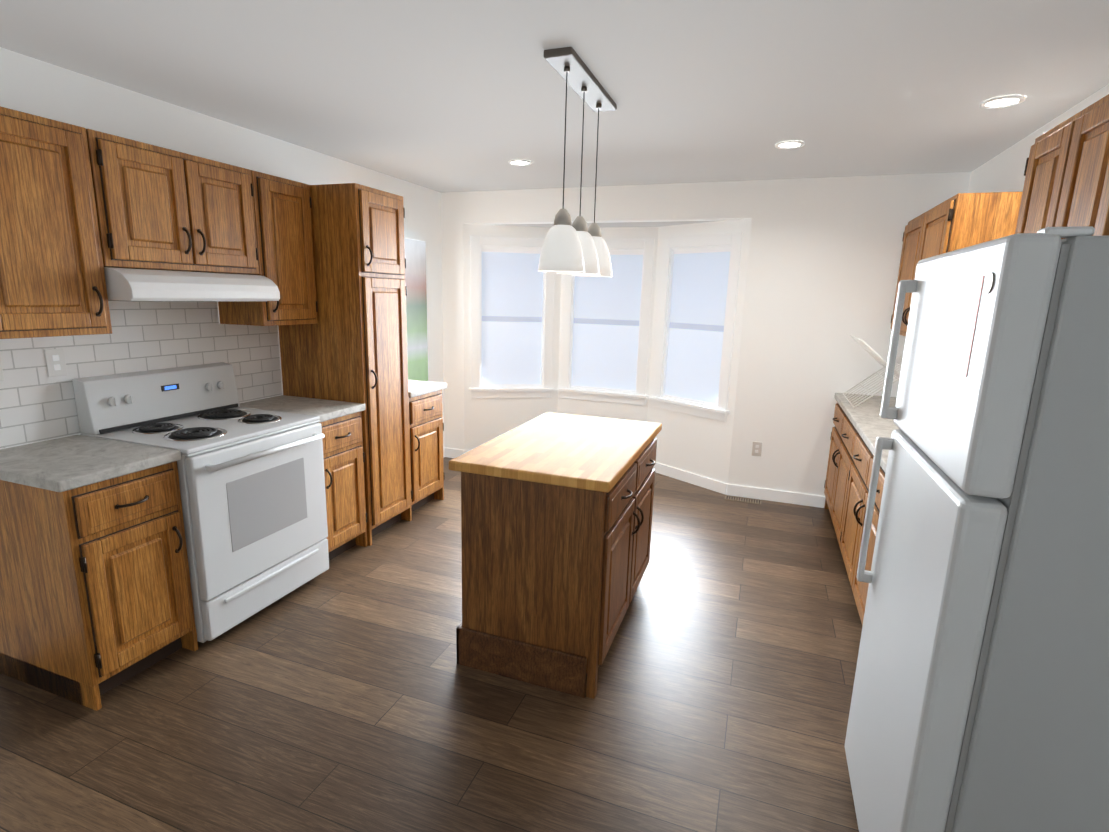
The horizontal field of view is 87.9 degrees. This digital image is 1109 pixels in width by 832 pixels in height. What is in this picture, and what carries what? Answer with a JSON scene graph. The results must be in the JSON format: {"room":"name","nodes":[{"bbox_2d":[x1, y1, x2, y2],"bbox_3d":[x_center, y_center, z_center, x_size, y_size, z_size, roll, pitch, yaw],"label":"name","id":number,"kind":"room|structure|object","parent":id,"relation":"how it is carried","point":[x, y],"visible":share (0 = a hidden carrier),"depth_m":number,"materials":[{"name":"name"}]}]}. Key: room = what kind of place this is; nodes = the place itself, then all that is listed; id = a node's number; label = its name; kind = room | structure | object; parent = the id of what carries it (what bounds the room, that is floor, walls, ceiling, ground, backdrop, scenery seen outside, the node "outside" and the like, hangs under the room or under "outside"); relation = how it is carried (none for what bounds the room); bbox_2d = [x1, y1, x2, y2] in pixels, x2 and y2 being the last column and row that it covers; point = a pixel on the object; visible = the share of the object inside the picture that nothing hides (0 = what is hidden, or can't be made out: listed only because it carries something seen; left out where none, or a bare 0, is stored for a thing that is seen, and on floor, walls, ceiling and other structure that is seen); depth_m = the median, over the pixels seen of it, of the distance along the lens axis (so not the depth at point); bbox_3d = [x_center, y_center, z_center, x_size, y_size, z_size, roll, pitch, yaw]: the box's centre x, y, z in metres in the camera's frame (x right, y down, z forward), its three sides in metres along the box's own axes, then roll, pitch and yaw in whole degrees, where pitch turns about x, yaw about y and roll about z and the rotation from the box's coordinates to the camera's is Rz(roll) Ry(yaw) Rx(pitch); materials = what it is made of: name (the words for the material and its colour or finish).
{"room":"kitchen","nodes":[
{"label":"kitchen","id":0,"kind":"room"},
{"bbox_2d":[0,47,443,448],"bbox_3d":[-2.157,-0.237,2.567,0.120,2.440,6.385,6,13,19],"label":"wall","id":1,"kind":"structure","parent":0,"point":[33,86],"depth_m":2.99,"materials":[{"name":"white paint"}]},
{"bbox_2d":[0,106,111,338],"bbox_3d":[-2.002,-0.690,2.111,0.370,0.780,0.457,6,13,19],"label":"upper cabinet","id":2,"kind":"object","parent":1,"relation":"attached to","point":[52,280],"visible":1,"depth_m":2.10,"materials":[{"name":"brown wood"}]},
{"bbox_2d":[0,301,281,448],"bbox_3d":[-2.072,-0.298,2.599,0.007,0.724,2.085,6,13,19],"label":"tile backsplash","id":3,"kind":"structure","parent":1,"relation":"attached to","point":[37,403],"depth_m":2.71,"materials":[{"name":"white tile"}]},
{"bbox_2d":[44,348,67,376],"bbox_3d":[-2.124,-0.228,2.450,0.007,0.116,0.072,6,13,19],"label":"electrical outlet plate","id":4,"kind":"object","parent":3,"relation":"attached to","point":[55,362],"depth_m":2.45,"materials":[{"name":"white plastic"}]},
{"bbox_2d":[86,129,258,273],"bbox_3d":[-1.787,-0.933,2.648,0.370,0.512,0.757,6,13,19],"label":"upper cabinet","id":5,"kind":"object","parent":1,"relation":"attached to","point":[159,208],"visible":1,"depth_m":2.52,"materials":[{"name":"brown wood"}]},
{"bbox_2d":[104,267,279,301],"bbox_3d":[-1.759,-0.610,2.700,0.448,0.134,0.752,6,13,19],"label":"range hood","id":6,"kind":"object","parent":5,"relation":"attached to","point":[136,285],"visible":0.9,"depth_m":2.52,"materials":[{"name":"white metal"}]},
{"bbox_2d":[218,170,317,325],"bbox_3d":[-1.591,-0.909,3.210,0.370,0.780,0.399,6,13,19],"label":"upper cabinet","id":7,"kind":"object","parent":1,"relation":"attached to","point":[283,222],"visible":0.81,"depth_m":3.13,"materials":[{"name":"brown wood"}]},
{"bbox_2d":[404,229,427,380],"bbox_3d":[-1.242,-0.833,4.716,0.159,1.368,0.690,6,13,19],"label":"window","id":8,"kind":"structure","parent":1,"relation":"in","point":[416,299],"depth_m":4.75,"materials":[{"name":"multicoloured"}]},
{"bbox_2d":[0,457,861,831],"bbox_3d":[-0.126,1.113,2.475,4.250,0.060,7.115,6,13,19],"label":"floor","id":9,"kind":"structure","parent":0,"point":[344,693],"depth_m":2.18,"materials":[{"name":"brown wood"}]},
{"bbox_2d":[0,461,197,710],"bbox_3d":[-1.893,0.617,2.353,0.660,0.870,0.417,6,13,19],"label":"base cabinet","id":10,"kind":"object","parent":9,"relation":"on","point":[96,601],"visible":1,"depth_m":2.18,"materials":[{"name":"brown wood"}]},
{"bbox_2d":[0,435,180,491],"bbox_3d":[-1.897,0.171,2.252,0.635,0.040,0.442,6,13,19],"label":"countertop","id":11,"kind":"structure","parent":10,"relation":"on","point":[62,464],"depth_m":2.19,"materials":[{"name":"stone"}]},
{"bbox_2d":[72,362,328,642],"bbox_3d":[-1.653,0.370,2.856,0.726,1.159,0.756,6,13,19],"label":"range","id":12,"kind":"object","parent":9,"relation":"on","point":[252,489],"visible":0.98,"depth_m":2.69,"materials":[{"name":"white enameled metal"},{"name":"glass"}]},
{"bbox_2d":[319,411,367,572],"bbox_3d":[-1.489,0.401,3.434,0.660,0.870,0.399,6,13,19],"label":"base cabinet","id":13,"kind":"object","parent":9,"relation":"on","point":[343,455],"visible":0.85,"depth_m":3.33,"materials":[{"name":"brown wood"}]},
{"bbox_2d":[239,395,365,422],"bbox_3d":[-1.489,-0.047,3.344,0.635,0.040,0.399,6,13,19],"label":"countertop","id":14,"kind":"structure","parent":13,"relation":"on","point":[324,410],"depth_m":3.31,"materials":[{"name":"stone"}]},
{"bbox_2d":[278,183,411,545],"bbox_3d":[-1.316,-0.304,3.700,0.674,2.150,0.457,6,13,19],"label":"pantry cabinet","id":15,"kind":"object","parent":9,"relation":"on","point":[350,345],"visible":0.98,"depth_m":3.47,"materials":[{"name":"brown wood"}]},
{"bbox_2d":[409,390,444,511],"bbox_3d":[-1.183,0.237,4.255,0.660,0.870,0.452,6,13,19],"label":"base cabinet","id":16,"kind":"object","parent":9,"relation":"on","point":[426,426],"visible":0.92,"depth_m":4.13,"materials":[{"name":"brown wood"}]},
{"bbox_2d":[408,380,446,397],"bbox_3d":[-1.178,-0.213,4.176,0.635,0.040,0.477,6,13,19],"label":"countertop","id":17,"kind":"structure","parent":16,"relation":"on","point":[416,388],"depth_m":4.11,"materials":[{"name":"stone"}]},
{"bbox_2d":[456,438,656,698],"bbox_3d":[0.087,0.578,2.785,0.668,0.872,1.086,6,13,19],"label":"base cabinet","id":18,"kind":"object","parent":9,"relation":"on","point":[552,575],"visible":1,"depth_m":2.31,"materials":[{"name":"brown wood"}]},
{"bbox_2d":[449,412,661,492],"bbox_3d":[0.077,0.128,2.699,0.665,0.040,1.110,6,13,19],"label":"countertop","id":19,"kind":"structure","parent":18,"relation":"on","point":[600,454],"depth_m":2.47,"materials":[{"name":"beige wood"}]},
{"bbox_2d":[725,495,760,503],"bbox_3d":[1.516,0.671,4.627,0.280,0.007,0.100,6,13,19],"label":"floor vent","id":20,"kind":"object","parent":9,"relation":"in","point":[743,499],"visible":1,"depth_m":4.62,"materials":[{"name":"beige metal"}]},
{"bbox_2d":[824,403,884,625],"bbox_3d":[1.908,0.571,3.056,0.660,0.870,2.739,6,13,19],"label":"base cabinet","id":21,"kind":"object","parent":9,"relation":"on","point":[848,474],"visible":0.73,"depth_m":3.23,"materials":[{"name":"brown wood"}]},
{"bbox_2d":[834,393,898,472],"bbox_3d":[1.932,0.125,2.958,0.635,0.040,2.739,6,13,19],"label":"countertop","id":22,"kind":"structure","parent":21,"relation":"on","point":[870,424],"depth_m":3.36,"materials":[{"name":"stone"}]},
{"bbox_2d":[843,335,902,407],"bbox_3d":[2.244,-0.293,3.820,0.489,0.433,0.589,6,13,19],"label":"dish rack","id":23,"kind":"object","parent":22,"relation":"on","point":[876,356],"visible":0.5,"depth_m":3.86,"materials":[{"name":"white plastic"}]},
{"bbox_2d":[845,226,1108,831],"bbox_3d":[1.245,0.471,1.398,0.804,1.710,0.714,6,13,19],"label":"refrigerator","id":24,"kind":"object","parent":9,"relation":"on","point":[980,699],"visible":1,"depth_m":1.15,"materials":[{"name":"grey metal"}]},
{"bbox_2d":[0,0,1108,192],"bbox_3d":[-0.186,-1.265,1.626,4.250,0.060,6.385,6,13,19],"label":"ceiling","id":25,"kind":"structure","parent":0,"point":[442,96],"depth_m":2.32,"materials":[{"name":"grey paint"}]},
{"bbox_2d":[508,159,531,165],"bbox_3d":[-0.230,-1.692,3.828,0.162,0.009,0.179,6,13,19],"label":"recessed light","id":26,"kind":"object","parent":25,"relation":"in","point":[520,162],"depth_m":3.85,"materials":[{"name":"white glass"}]},
{"bbox_2d":[538,47,616,276],"bbox_3d":[0.114,-1.002,2.444,0.190,0.774,0.660,6,13,19],"label":"pendant light","id":27,"kind":"object","parent":25,"relation":"hanging from","point":[578,247],"visible":1,"depth_m":2.27,"materials":[{"name":"white glass"}]},
{"bbox_2d":[775,141,804,148],"bbox_3d":[1.320,-1.524,3.224,0.152,0.009,0.169,6,13,19],"label":"recessed light","id":28,"kind":"object","parent":25,"relation":"in","point":[786,144],"depth_m":3.23,"materials":[{"name":"white glass"}]},
{"bbox_2d":[980,95,1024,108],"bbox_3d":[1.920,-1.349,2.463,0.156,0.009,0.176,6,13,19],"label":"recessed light","id":29,"kind":"object","parent":25,"relation":"in","point":[1003,101],"depth_m":2.47,"materials":[{"name":"white glass"}]},
{"bbox_2d":[441,172,970,505],"bbox_3d":[0.967,-0.676,5.057,4.010,2.440,0.750,6,13,19],"label":"wall","id":30,"kind":"structure","parent":0,"point":[824,258],"depth_m":4.45,"materials":[{"name":"white paint"}]},
{"bbox_2d":[469,232,742,421],"bbox_3d":[0.404,-0.826,5.124,2.388,1.473,0.578,6,13,19],"label":"window","id":31,"kind":"structure","parent":30,"relation":"in","point":[606,328],"depth_m":5.25,"materials":[{"name":"white glass"}]},
{"bbox_2d":[443,447,824,507],"bbox_3d":[-0.172,1.063,2.330,4.010,0.095,6.595,6,13,19],"label":"baseboard","id":32,"kind":"structure","parent":30,"relation":"attached to","point":[752,492],"depth_m":4.70,"materials":[{"name":"white"}]},
{"bbox_2d":[752,441,761,455],"bbox_3d":[1.615,0.263,4.591,0.072,0.116,0.008,6,13,19],"label":"electrical outlet plate","id":33,"kind":"object","parent":30,"relation":"attached to","point":[756,448],"visible":1,"depth_m":4.59,"materials":[{"name":"white plastic"}]},
{"bbox_2d":[968,84,1108,192],"bbox_3d":[1.720,0.153,1.198,0.120,2.440,6.385,6,13,19],"label":"wall","id":34,"kind":"structure","parent":0,"point":[1003,171],"depth_m":3.12,"materials":[{"name":"white paint"}]},
{"bbox_2d":[891,191,1022,335],"bbox_3d":[2.353,-0.849,3.474,0.370,0.760,1.141,6,13,19],"label":"upper cabinet","id":35,"kind":"object","parent":34,"relation":"attached to","point":[959,221],"visible":0.5,"depth_m":2.95,"materials":[{"name":"brown wood"}]},
{"bbox_2d":[1015,94,1108,238],"bbox_3d":[1.729,-0.535,1.796,0.370,0.800,0.695,6,13,19],"label":"upper cabinet","id":36,"kind":"object","parent":34,"relation":"attached to","point":[1066,175],"visible":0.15,"depth_m":1.76,"materials":[{"name":"brown wood"}]}
]}

